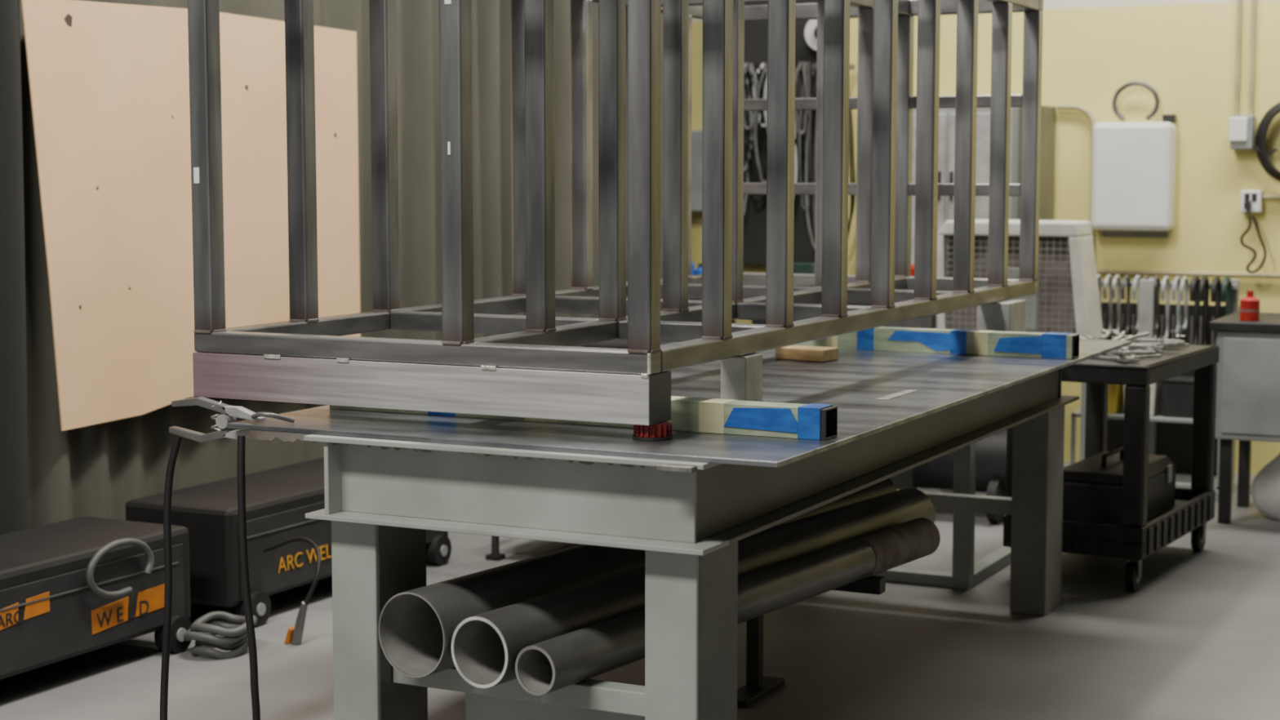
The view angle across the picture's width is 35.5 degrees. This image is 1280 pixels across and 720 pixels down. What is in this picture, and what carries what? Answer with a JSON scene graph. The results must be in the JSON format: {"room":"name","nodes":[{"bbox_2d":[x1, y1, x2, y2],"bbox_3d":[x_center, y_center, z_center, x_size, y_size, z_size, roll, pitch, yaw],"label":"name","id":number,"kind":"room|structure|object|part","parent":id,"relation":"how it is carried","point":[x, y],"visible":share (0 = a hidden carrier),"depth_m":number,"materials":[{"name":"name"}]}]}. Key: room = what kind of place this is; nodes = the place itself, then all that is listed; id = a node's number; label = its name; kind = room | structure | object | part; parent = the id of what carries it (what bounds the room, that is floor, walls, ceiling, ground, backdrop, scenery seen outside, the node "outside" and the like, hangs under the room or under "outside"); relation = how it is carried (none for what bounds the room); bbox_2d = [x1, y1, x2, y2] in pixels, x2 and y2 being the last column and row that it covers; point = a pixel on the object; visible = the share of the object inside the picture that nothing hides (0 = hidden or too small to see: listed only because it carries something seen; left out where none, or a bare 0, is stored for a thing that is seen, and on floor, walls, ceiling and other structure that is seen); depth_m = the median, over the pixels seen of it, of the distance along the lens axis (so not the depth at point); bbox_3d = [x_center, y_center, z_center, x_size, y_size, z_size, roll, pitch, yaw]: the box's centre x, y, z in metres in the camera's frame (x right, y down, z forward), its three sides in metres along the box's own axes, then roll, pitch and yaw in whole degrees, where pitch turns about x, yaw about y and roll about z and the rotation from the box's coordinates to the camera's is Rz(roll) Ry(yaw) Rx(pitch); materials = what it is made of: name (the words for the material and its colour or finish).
{"room":"metal workshop","nodes":[
{"label":"metal workshop","id":0,"kind":"room"},
{"bbox_2d":[0,462,1279,719],"bbox_3d":[0.971,1.167,4.788,8.400,0.100,12.200,3,6,26],"label":"floor","id":1,"kind":"structure","parent":0,"point":[1198,638],"depth_m":6.45,"materials":[{"name":"concrete"}]},
{"bbox_2d":[0,515,191,679],"bbox_3d":[-1.927,0.775,6.139,0.501,0.421,1.200,3,6,26],"label":"machine","id":2,"kind":"object","parent":1,"relation":"on","point":[73,587],"visible":0.99,"depth_m":6.17,"materials":[{"name":"black metal"}]},
{"bbox_3d":[-1.845,0.750,5.811,0.002,0.072,0.113,3,6,26],"label":"label plate","id":3,"kind":"part","parent":2,"relation":"part of","materials":[{"name":"orange plastic"}]},
{"bbox_3d":[-1.788,0.728,5.926,0.002,0.065,0.108,3,6,26],"label":"label plate","id":4,"kind":"part","parent":2,"relation":"part of","materials":[{"name":"orange plastic"}]},
{"bbox_3d":[-1.646,0.794,6.219,0.002,0.087,0.169,3,6,26],"label":"label plate","id":5,"kind":"part","parent":2,"relation":"part of","materials":[{"name":"orange plastic"}]},
{"bbox_3d":[-1.560,0.766,6.391,0.002,0.080,0.162,3,6,26],"label":"label plate","id":6,"kind":"part","parent":2,"relation":"part of","materials":[{"name":"orange plastic"}]},
{"bbox_2d":[160,435,182,719],"bbox_3d":[-1.082,0.695,4.573,0.122,0.925,0.989,-1,6,-15],"label":"cable","id":7,"kind":"object","parent":1,"relation":"on","point":[177,439],"visible":1,"depth_m":5.01,"materials":[{"name":"black rubber"}]},
{"bbox_2d":[183,611,257,659],"bbox_3d":[-1.361,0.896,6.496,0.222,0.125,0.240,3,6,26],"label":"coiled cable","id":8,"kind":"object","parent":1,"relation":"on","point":[233,638],"visible":0.9,"depth_m":6.43,"materials":[{"name":"grey rubber"}]},
{"bbox_2d":[236,435,260,719],"bbox_3d":[-1.175,0.672,4.695,0.566,0.950,0.117,-3,6,-29],"label":"power cable","id":9,"kind":"object","parent":1,"relation":"on","point":[241,439],"visible":1,"depth_m":4.81,"materials":[{"name":"black rubber"}]},
{"bbox_2d":[125,457,451,626],"bbox_3d":[-1.262,0.646,7.477,0.496,0.420,1.400,3,6,26],"label":"machine","id":10,"kind":"object","parent":1,"relation":"on","point":[278,500],"visible":0.56,"depth_m":6.94,"materials":[{"name":"black metal"}]},
{"bbox_3d":[-1.069,0.631,7.380,0.006,0.270,1.300,3,6,26],"label":"panel","id":11,"kind":"part","parent":10,"relation":"part of","materials":[{"name":"black plastic"}]},
{"bbox_2d":[263,537,320,644],"bbox_3d":[-1.165,0.764,6.739,0.128,0.328,0.372,-2,6,-23],"label":"torch","id":12,"kind":"object","parent":1,"relation":"on","point":[295,634],"visible":1,"depth_m":6.60,"materials":[{"name":"rubber"}]},
{"bbox_2d":[485,535,505,560],"bbox_3d":[-0.180,0.510,8.158,0.660,0.561,0.660,3,6,26],"label":"generator","id":13,"kind":"object","parent":1,"relation":"on","point":[495,555],"visible":0.13,"depth_m":8.03,"materials":[{"name":"black plastic"}]},
{"bbox_3d":[-0.313,0.535,7.891,0.632,0.561,0.030,3,6,26],"label":"frame","id":14,"kind":"part","parent":13,"relation":"part of","materials":[{"name":"black plastic"}]},
{"bbox_2d":[226,338,1132,719],"bbox_3d":[0.368,0.499,6.047,1.450,0.987,3.375,3,6,26],"label":"table","id":15,"kind":"object","parent":1,"relation":"on","point":[687,500],"depth_m":4.74,"materials":[{"name":"metal"}]},
{"bbox_2d":[168,396,294,443],"bbox_3d":[-1.012,0.153,4.920,0.364,0.113,0.061,3,6,26],"label":"clamp","id":16,"kind":"object","parent":15,"relation":"on","point":[229,412],"visible":1,"depth_m":4.92,"materials":[{"name":"metal"}]},
{"bbox_3d":[-1.087,0.111,4.961,0.170,0.037,0.026,3,6,26],"label":"handle","id":17,"kind":"part","parent":16,"relation":"part of","materials":[{"name":"metal"}]},
{"bbox_3d":[-1.092,0.185,4.970,0.180,0.039,0.026,3,6,26],"label":"handle","id":18,"kind":"part","parent":16,"relation":"part of","materials":[{"name":"metal"}]},
{"bbox_3d":[-0.634,0.735,4.884,0.128,0.740,0.220,3,6,26],"label":"leg","id":19,"kind":"part","parent":15,"relation":"part of","materials":[{"name":"grey paint"}]},
{"bbox_3d":[-0.199,0.756,4.675,0.839,0.738,0.206,3,6,26],"label":"leg plate","id":20,"kind":"part","parent":15,"relation":"part of","materials":[{"name":"grey paint"}]},
{"bbox_2d":[329,395,837,439],"bbox_3d":[-0.173,0.114,4.894,1.368,0.073,0.082,3,6,26],"label":"tube","id":21,"kind":"object","parent":15,"relation":"on","point":[814,421],"visible":0.52,"depth_m":4.65,"materials":[{"name":"blue masking tape"},{"name":"pale green masking tape"},{"name":"steel"}]},
{"bbox_2d":[187,0,1043,425],"bbox_3d":[0.173,-0.623,6.224,1.298,1.212,3.297,3,6,26],"label":"steel frame","id":22,"kind":"object","parent":15,"relation":"on","point":[532,367],"visible":1,"depth_m":5.41,"materials":[{"name":"grey paint"}]},
{"bbox_3d":[-0.544,-0.021,4.834,1.295,0.052,0.060,3,6,26],"label":"rail","id":23,"kind":"part","parent":22,"relation":"part of","materials":[{"name":"metal"}]},
{"bbox_3d":[-0.379,-0.186,6.546,0.060,0.052,3.168,3,6,26],"label":"rail","id":24,"kind":"part","parent":22,"relation":"part of","materials":[{"name":"metal"}]},
{"bbox_3d":[-0.379,-1.224,6.447,0.060,0.060,3.168,3,6,26],"label":"rail","id":25,"kind":"part","parent":22,"relation":"part of","materials":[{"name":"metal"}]},
{"bbox_3d":[0.174,-0.681,6.223,1.175,1.098,1.674,3,6,26],"label":"cross rail","id":26,"kind":"part","parent":22,"relation":"part of","materials":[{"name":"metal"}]},
{"bbox_3d":[0.283,-0.155,6.219,0.060,0.052,3.168,3,6,26],"label":"rail","id":27,"kind":"part","parent":22,"relation":"part of","materials":[{"name":"metal"}]},
{"bbox_3d":[0.727,-0.134,6.000,0.060,0.052,3.168,3,6,26],"label":"rail","id":28,"kind":"part","parent":22,"relation":"part of","materials":[{"name":"metal"}]},
{"bbox_3d":[0.283,-1.192,6.119,0.060,0.060,3.168,3,6,26],"label":"rail","id":29,"kind":"part","parent":22,"relation":"part of","materials":[{"name":"metal"}]},
{"bbox_3d":[0.890,-0.819,7.660,1.175,0.374,0.045,3,6,26],"label":"rail","id":30,"kind":"part","parent":22,"relation":"part of","materials":[{"name":"metal"}]},
{"bbox_3d":[0.891,-0.298,7.712,1.295,0.052,0.060,3,6,26],"label":"rail","id":31,"kind":"part","parent":22,"relation":"part of","materials":[{"name":"metal"}]},
{"bbox_3d":[0.891,-1.336,7.612,1.295,0.060,0.060,3,6,26],"label":"rail","id":32,"kind":"part","parent":22,"relation":"part of","materials":[{"name":"metal"}]},
{"bbox_3d":[0.727,-1.171,5.900,0.060,0.060,3.168,3,6,26],"label":"rail","id":33,"kind":"part","parent":22,"relation":"part of","materials":[{"name":"metal"}]},
{"bbox_3d":[0.029,0.161,4.594,0.094,0.036,0.094,3,6,26],"label":"levelling foot","id":34,"kind":"part","parent":15,"relation":"part of","materials":[{"name":"red plastic"}]},
{"bbox_3d":[0.116,0.771,4.514,0.128,0.740,0.220,3,6,26],"label":"leg","id":35,"kind":"part","parent":15,"relation":"part of","materials":[{"name":"grey paint"}]},
{"bbox_3d":[0.381,0.048,6.028,1.450,0.012,3.320,3,6,26],"label":"plate","id":36,"kind":"part","parent":15,"relation":"part of","materials":[{"name":"metal"}]},
{"bbox_2d":[720,352,762,401],"bbox_3d":[0.256,0.061,5.043,0.070,0.150,0.110,3,6,26],"label":"support block","id":37,"kind":"object","parent":15,"relation":"on","point":[741,376],"visible":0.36,"depth_m":5.00,"materials":[{"name":"metal"}]},
{"bbox_2d":[775,345,838,362],"bbox_3d":[0.538,-0.021,6.476,0.183,0.039,0.110,4,7,33],"label":"wood offcut","id":38,"kind":"object","parent":15,"relation":"on","point":[798,353],"visible":0.84,"depth_m":6.44,"materials":[{"name":"brown wood"}]},
{"bbox_2d":[875,389,916,399],"bbox_3d":[0.702,0.095,5.463,0.030,0.002,0.250,3,6,26],"label":"ruler","id":39,"kind":"object","parent":15,"relation":"on","point":[904,392],"visible":1,"depth_m":5.46,"materials":[{"name":"silver metal"}]},
{"bbox_2d":[792,326,1079,359],"bbox_3d":[0.974,-0.067,6.750,1.005,0.078,0.082,3,6,26],"label":"tube","id":40,"kind":"object","parent":15,"relation":"on","point":[954,341],"visible":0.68,"depth_m":6.66,"materials":[{"name":"blue masking tape"},{"name":"pale green masking tape"},{"name":"steel"}]},
{"bbox_2d":[976,299,1026,332],"bbox_3d":[1.277,-0.134,7.067,0.120,0.150,0.200,3,6,26],"label":"support block","id":41,"kind":"object","parent":15,"relation":"on","point":[1008,315],"visible":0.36,"depth_m":6.98,"materials":[{"name":"metal"}]},
{"bbox_3d":[1.414,0.520,7.117,0.128,0.740,0.220,3,6,26],"label":"leg","id":42,"kind":"part","parent":15,"relation":"part of","materials":[{"name":"paint"}]},
{"bbox_2d":[731,0,855,323],"bbox_3d":[0.812,-0.998,11.096,0.867,3.000,0.318,3,6,26],"label":"rack","id":43,"kind":"object","parent":1,"relation":"on","point":[755,81],"visible":0.29,"depth_m":11.07,"materials":[{"name":"metal"}]},
{"bbox_2d":[737,575,885,707],"bbox_3d":[0.404,0.810,5.933,0.660,0.390,0.300,3,6,26],"label":"trestle","id":44,"kind":"object","parent":1,"relation":"on","point":[757,686],"visible":0.37,"depth_m":5.95,"materials":[{"name":"black metal"}]},
{"bbox_2d":[378,478,896,678],"bbox_3d":[0.112,0.545,5.582,0.202,0.202,2.302,4,7,34],"label":"pipe","id":45,"kind":"object","parent":44,"relation":"on","point":[417,626],"visible":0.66,"depth_m":4.80,"materials":[{"name":"grey metal"}]},
{"bbox_2d":[451,488,935,688],"bbox_3d":[0.249,0.576,5.449,0.166,0.166,2.202,4,7,34],"label":"pipe","id":46,"kind":"object","parent":44,"relation":"on","point":[486,646],"visible":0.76,"depth_m":4.86,"materials":[{"name":"grey metal"}]},
{"bbox_2d":[515,517,940,695],"bbox_3d":[0.315,0.618,5.293,0.117,0.117,1.972,4,7,34],"label":"pipe","id":47,"kind":"object","parent":44,"relation":"on","point":[557,663],"visible":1,"depth_m":5.21,"materials":[{"name":"grey metal"}]},
{"bbox_2d":[688,298,935,488],"bbox_3d":[0.858,0.101,10.377,1.600,0.950,0.650,3,6,26],"label":"workbench","id":48,"kind":"object","parent":1,"relation":"on","point":[929,322],"visible":0.02,"depth_m":9.75,"materials":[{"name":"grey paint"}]},
{"bbox_2d":[691,262,694,275],"bbox_3d":[0.242,-0.473,10.545,0.090,0.159,0.090,3,6,26],"label":"spray bottle","id":49,"kind":"object","parent":48,"relation":"on","point":[692,264],"visible":0.13,"depth_m":10.52,"materials":[{"name":"blue plastic"}]},
{"bbox_2d":[694,263,702,275],"bbox_3d":[0.319,-0.445,10.453,0.070,0.119,0.070,3,6,26],"label":"spray bottle","id":50,"kind":"object","parent":48,"relation":"on","point":[699,270],"visible":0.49,"depth_m":10.43,"materials":[{"name":"blue plastic"}]},
{"bbox_2d":[793,262,814,274],"bbox_3d":[0.856,-0.427,10.165,0.160,0.139,0.360,3,6,26],"label":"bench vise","id":51,"kind":"object","parent":48,"relation":"on","point":[798,268],"visible":0.12,"depth_m":10.04,"materials":[{"name":"teal paint"}]},
{"bbox_3d":[0.905,-0.033,10.302,0.500,0.570,0.520,3,6,26],"label":"drawer","id":52,"kind":"part","parent":48,"relation":"part of","materials":[{"name":"grey metal"}]},
{"bbox_2d":[911,263,914,276],"bbox_3d":[1.402,-0.428,10.027,0.120,0.169,0.120,3,6,26],"label":"oil bottle","id":53,"kind":"object","parent":48,"relation":"on","point":[913,264],"visible":0.04,"depth_m":9.98,"materials":[{"name":"red plastic"}]},
{"bbox_2d":[889,468,912,488],"bbox_3d":[0.848,0.428,8.535,0.520,0.649,0.520,3,6,26],"label":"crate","id":54,"kind":"object","parent":1,"relation":"on","point":[904,480],"visible":0.02,"depth_m":8.54,"materials":[{"name":"black plastic"}]},
{"bbox_2d":[873,442,1010,589],"bbox_3d":[1.129,0.452,7.853,0.550,0.735,0.670,3,6,26],"label":"stand","id":55,"kind":"object","parent":1,"relation":"on","point":[965,574],"visible":0.29,"depth_m":7.48,"materials":[{"name":"grey paint"}]},
{"bbox_2d":[912,429,1006,523],"bbox_3d":[1.405,0.360,9.092,0.820,0.680,0.500,3,6,26],"label":"air compressor","id":56,"kind":"object","parent":1,"relation":"on","point":[991,451],"visible":0.07,"depth_m":8.87,"materials":[{"name":"black metal"}]},
{"bbox_3d":[1.405,0.420,9.098,0.700,0.340,0.340,3,6,26],"label":"tank","id":57,"kind":"part","parent":56,"relation":"part of","materials":[{"name":"grey metal"}]},
{"bbox_2d":[883,105,1056,328],"bbox_3d":[1.735,-0.398,10.601,0.790,1.900,0.484,3,6,26],"label":"tall cabinet","id":58,"kind":"object","parent":1,"relation":"on","point":[946,116],"visible":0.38,"depth_m":10.36,"materials":[{"name":"white metal"}]},
{"bbox_3d":[1.590,-0.407,10.431,0.640,1.750,0.015,3,6,26],"label":"door","id":59,"kind":"part","parent":58,"relation":"part of","materials":[{"name":"metal"}]},
{"bbox_3d":[1.582,-0.903,10.368,0.080,0.150,0.020,3,6,26],"label":"handle","id":60,"kind":"part","parent":58,"relation":"part of","materials":[{"name":"black plastic"}]},
{"bbox_2d":[936,219,1103,493],"bbox_3d":[1.824,-0.006,9.554,0.770,1.320,0.340,3,6,26],"label":"heater","id":61,"kind":"object","parent":1,"relation":"on","point":[1067,300],"visible":0.27,"depth_m":9.39,"materials":[{"name":"metal"}]},
{"bbox_2d":[946,235,1075,333],"bbox_3d":[1.744,-0.289,9.422,0.640,0.590,0.007,3,6,26],"label":"grille","id":62,"kind":"object","parent":61,"relation":"attached to","point":[948,316],"depth_m":9.36,"materials":[{"name":"white metal"}]},
{"bbox_2d":[1003,342,1219,591],"bbox_3d":[1.878,0.392,7.904,0.548,0.845,1.038,3,6,30],"label":"utility cart","id":63,"kind":"object","parent":1,"relation":"on","point":[1139,538],"visible":0.61,"depth_m":7.50,"materials":[{"name":"black plastic"}]},
{"bbox_2d":[1003,486,1215,559],"bbox_3d":[1.876,0.623,7.932,0.540,0.120,1.030,3,6,30],"label":"tray","id":64,"kind":"object","parent":63,"relation":"on","point":[1194,506],"depth_m":7.49,"materials":[{"name":"black plastic"}]},
{"bbox_2d":[1062,447,1176,525],"bbox_3d":[1.873,0.486,7.903,0.350,0.256,0.600,3,6,30],"label":"box","id":65,"kind":"object","parent":63,"relation":"in","point":[1092,486],"visible":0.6,"depth_m":7.69,"materials":[{"name":"black plastic"}]},
{"bbox_3d":[1.869,0.382,7.896,0.020,0.047,0.259,3,6,30],"label":"handle","id":66,"kind":"part","parent":65,"relation":"part of","materials":[{"name":"black plastic"}]},
{"bbox_3d":[1.869,0.425,7.900,0.334,0.040,0.600,3,6,30],"label":"lid","id":67,"kind":"part","parent":65,"relation":"part of","materials":[{"name":"black plastic"}]},
{"bbox_2d":[1079,328,1189,362],"bbox_3d":[1.852,-0.069,7.821,0.451,0.084,0.868,4,7,33],"label":"pliers","id":68,"kind":"object","parent":63,"relation":"on","point":[1148,348],"visible":0.63,"depth_m":7.78,"materials":[{"name":"metal"}]},
{"bbox_3d":[1.750,-0.009,7.558,0.021,0.011,0.162,-4,7,-35],"label":"handle","id":69,"kind":"part","parent":68,"relation":"part of","materials":[{"name":"metal"}]},
{"bbox_3d":[1.873,-0.098,8.034,0.019,0.018,0.195,2,6,19],"label":"handle","id":70,"kind":"part","parent":68,"relation":"part of","materials":[{"name":"metal"}]},
{"bbox_3d":[1.770,-0.030,7.582,0.024,0.023,0.184,-2,6,-23],"label":"handle","id":71,"kind":"part","parent":68,"relation":"part of","materials":[{"name":"metal"}]},
{"bbox_3d":[1.797,-0.011,7.580,0.017,0.011,0.170,-1,6,-10],"label":"handle","id":72,"kind":"part","parent":68,"relation":"part of","materials":[{"name":"metal"}]},
{"bbox_3d":[1.861,-0.087,7.795,0.050,0.012,0.170,5,17,44],"label":"handle","id":73,"kind":"part","parent":68,"relation":"part of","materials":[{"name":"metal"}]},
{"bbox_3d":[1.933,-0.098,8.030,0.024,0.018,0.185,-1,6,-6],"label":"handle","id":74,"kind":"part","parent":68,"relation":"part of","materials":[{"name":"metal"}]},
{"bbox_3d":[1.810,-0.056,7.677,0.047,0.011,0.158,-2,14,-22],"label":"handle","id":75,"kind":"part","parent":68,"relation":"part of","materials":[{"name":"metal"}]},
{"bbox_3d":[1.910,-0.084,7.753,0.046,0.012,0.180,5,17,44],"label":"handle","id":76,"kind":"part","parent":68,"relation":"part of","materials":[{"name":"metal"}]},
{"bbox_3d":[1.997,-0.082,8.038,0.197,0.021,0.020,1,6,7],"label":"handle","id":77,"kind":"part","parent":68,"relation":"part of","materials":[{"name":"metal"}]},
{"bbox_3d":[1.906,-0.052,7.785,0.196,0.018,0.020,-1,6,-11],"label":"handle","id":78,"kind":"part","parent":68,"relation":"part of","materials":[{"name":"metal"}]},
{"bbox_3d":[1.941,-0.051,7.825,0.159,0.011,0.040,10,10,32],"label":"handle","id":79,"kind":"part","parent":68,"relation":"part of","materials":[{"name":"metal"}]},
{"bbox_3d":[1.968,-0.056,7.876,0.150,0.011,0.045,10,10,32],"label":"handle","id":80,"kind":"part","parent":68,"relation":"part of","materials":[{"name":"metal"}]},
{"bbox_3d":[1.921,-0.012,7.592,0.163,0.011,0.016,-4,7,-34],"label":"handle","id":81,"kind":"part","parent":68,"relation":"part of","materials":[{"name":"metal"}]},
{"bbox_3d":[2.006,-0.076,7.978,0.187,0.021,0.024,-2,6,-18],"label":"handle","id":82,"kind":"part","parent":68,"relation":"part of","materials":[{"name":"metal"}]},
{"bbox_3d":[1.969,-0.057,7.888,0.168,0.012,0.050,-3,3,40],"label":"handle","id":83,"kind":"part","parent":68,"relation":"part of","materials":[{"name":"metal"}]},
{"bbox_3d":[2.030,-0.040,7.882,0.019,0.011,0.150,0,6,-3],"label":"handle","id":84,"kind":"part","parent":68,"relation":"part of","materials":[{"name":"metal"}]},
{"bbox_3d":[2.150,-0.056,8.045,0.177,0.012,0.018,-4,7,-38],"label":"handle","id":85,"kind":"part","parent":68,"relation":"part of","materials":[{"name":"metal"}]},
{"bbox_2d":[1061,342,1219,386],"bbox_3d":[1.876,0.005,7.872,0.540,0.070,1.030,3,6,30],"label":"tray","id":86,"kind":"object","parent":63,"relation":"on","point":[1174,362],"depth_m":7.45,"materials":[{"name":"black plastic"}]},
{"bbox_2d":[1070,274,1239,501],"bbox_3d":[2.497,0.113,9.727,0.728,1.051,0.385,3,6,26],"label":"rack","id":87,"kind":"object","parent":1,"relation":"on","point":[1171,437],"visible":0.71,"depth_m":9.76,"materials":[{"name":"grey metal"}]},
{"bbox_2d":[1107,383,1124,413],"bbox_3d":[2.282,0.160,9.785,0.172,0.184,0.210,3,6,26],"label":"storage bin","id":88,"kind":"object","parent":87,"relation":"on","point":[1116,393],"visible":0.16,"depth_m":9.68,"materials":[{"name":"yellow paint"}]},
{"bbox_2d":[1123,382,1161,416],"bbox_3d":[2.443,0.168,9.705,0.172,0.184,0.210,3,6,26],"label":"storage bin","id":89,"kind":"object","parent":87,"relation":"on","point":[1155,388],"visible":0.09,"depth_m":9.61,"materials":[{"name":"white plastic"}]},
{"bbox_2d":[1071,408,1232,489],"bbox_3d":[2.492,0.423,9.739,0.720,0.330,0.310,3,6,26],"label":"shelf","id":90,"kind":"object","parent":87,"relation":"attached to","point":[1182,480],"depth_m":9.71,"materials":[{"name":"grey paint"}]},
{"bbox_3d":[2.582,0.147,9.895,0.720,0.850,0.015,3,6,26],"label":"panel","id":91,"kind":"part","parent":87,"relation":"part of","materials":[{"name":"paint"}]},
{"bbox_2d":[1159,375,1194,417],"bbox_3d":[2.631,0.176,9.612,0.232,0.184,0.210,3,6,26],"label":"storage bin","id":92,"kind":"object","parent":87,"relation":"on","point":[1177,392],"visible":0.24,"depth_m":9.54,"materials":[{"name":"black plastic"}]},
{"bbox_2d":[1208,311,1279,524],"bbox_3d":[3.208,0.278,8.802,1.280,0.900,0.660,3,6,26],"label":"base cabinet","id":93,"kind":"object","parent":1,"relation":"on","point":[1248,382],"visible":0.97,"depth_m":8.73,"materials":[{"name":"metal"}]},
{"bbox_2d":[1239,290,1259,320],"bbox_3d":[2.680,-0.239,8.791,0.085,0.129,0.085,3,6,26],"label":"spray can","id":94,"kind":"object","parent":93,"relation":"on","point":[1249,310],"visible":1,"depth_m":8.76,"materials":[{"name":"metal"}]},
{"bbox_3d":[3.073,0.135,8.513,1.160,0.420,0.010,3,6,26],"label":"door","id":95,"kind":"part","parent":93,"relation":"part of","materials":[{"name":"grey paint"}]},
{"bbox_2d":[1251,453,1279,520],"bbox_3d":[3.015,0.534,8.920,0.546,0.366,0.346,3,6,26],"label":"sack","id":96,"kind":"object","parent":1,"relation":"on","point":[1265,486],"visible":1,"depth_m":8.91,"materials":[{"name":"fabric"}]},
{"bbox_2d":[688,0,1279,475],"bbox_3d":[3.638,-1.638,9.917,8.400,4.500,0.200,3,6,26],"label":"wall","id":97,"kind":"structure","parent":0,"point":[1185,50],"depth_m":10.31,"materials":[{"name":"yellow paint"}]},
{"bbox_2d":[691,129,702,211],"bbox_3d":[0.302,-1.082,11.443,0.280,0.460,0.140,3,6,26],"label":"box","id":98,"kind":"object","parent":97,"relation":"attached to","point":[696,135],"visible":0.06,"depth_m":11.36,"materials":[{"name":"grey paint"}]},
{"bbox_2d":[1090,81,1176,237],"bbox_3d":[2.548,-1.035,10.322,0.410,0.801,0.150,3,6,26],"label":"box","id":99,"kind":"object","parent":97,"relation":"attached to","point":[1133,173],"visible":1,"depth_m":10.26,"materials":[{"name":"white metal"}]},
{"bbox_2d":[1056,0,1279,278],"bbox_3d":[3.874,-2.118,9.614,3.750,3.486,0.030,3,6,26],"label":"conduit","id":100,"kind":"object","parent":97,"relation":"attached to","point":[1068,107],"visible":0.7,"depth_m":10.12,"materials":[{"name":"beige metal"}]},
{"bbox_2d":[1228,115,1277,155],"bbox_3d":[3.090,-1.131,10.062,0.233,0.198,0.115,3,6,26],"label":"switch","id":101,"kind":"object","parent":97,"relation":"attached to","point":[1242,128],"visible":1,"depth_m":10.04,"materials":[{"name":"grey paint"}]},
{"bbox_2d":[1240,190,1279,273],"bbox_3d":[3.299,-0.637,9.993,0.590,0.417,0.137,3,6,26],"label":"power outlet","id":102,"kind":"object","parent":97,"relation":"attached to","point":[1251,201],"visible":1,"depth_m":10.06,"materials":[{"name":"white plastic"}]},
{"bbox_2d":[1244,193,1257,201],"bbox_3d":[3.078,-0.820,10.082,0.060,0.040,0.004,3,6,26],"label":"socket","id":103,"kind":"object","parent":102,"relation":"attached to","point":[1247,197],"depth_m":10.08,"materials":[{"name":"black plastic"}]},
{"bbox_3d":[3.082,-0.601,10.047,0.131,0.334,0.034,3,6,26],"label":"cord","id":104,"kind":"part","parent":102,"relation":"part of","materials":[{"name":"black rubber"}]},
{"bbox_2d":[1255,102,1279,181],"bbox_3d":[3.254,-1.092,9.982,0.359,0.419,0.120,3,6,26],"label":"cable coil","id":105,"kind":"object","parent":97,"relation":"hanging from","point":[1260,136],"visible":1,"depth_m":10.01,"materials":[{"name":"black rubber"}]},
{"bbox_3d":[0.970,-3.412,4.347,8.400,0.100,12.200,3,6,26],"label":"ceiling","id":106,"kind":"structure","parent":0,"visible":0},
{"bbox_2d":[0,0,237,534],"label":"curtain","id":107,"kind":"object","parent":106,"relation":"hanging from","point":[51,472],"depth_m":6.72,"materials":[{"name":"fabric"}]},
{"bbox_2d":[21,0,360,431],"bbox_3d":[-1.577,-0.554,7.367,0.006,1.450,1.890,3,6,26],"label":"cardboard sheet","id":108,"kind":"object","parent":107,"relation":"attached to","point":[109,82],"visible":0.78,"depth_m":7.07,"materials":[{"name":"beige cardboard"}]},
{"bbox_2d":[313,0,373,312],"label":"curtain","id":109,"kind":"object","parent":106,"relation":"hanging from","point":[344,15],"depth_m":8.42,"materials":[{"name":"fabric"}]},
{"bbox_2d":[395,0,441,308],"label":"curtain","id":110,"kind":"object","parent":106,"relation":"hanging from","point":[418,72],"depth_m":8.74,"materials":[{"name":"fabric"}]},
{"bbox_2d":[471,0,512,299],"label":"curtain","id":111,"kind":"object","parent":106,"relation":"hanging from","point":[491,19],"depth_m":9.32,"materials":[{"name":"fabric"}]},
{"bbox_2d":[554,0,571,290],"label":"curtain","id":112,"kind":"object","parent":106,"relation":"hanging from","point":[562,7],"depth_m":9.85,"materials":[{"name":"fabric"}]}
]}

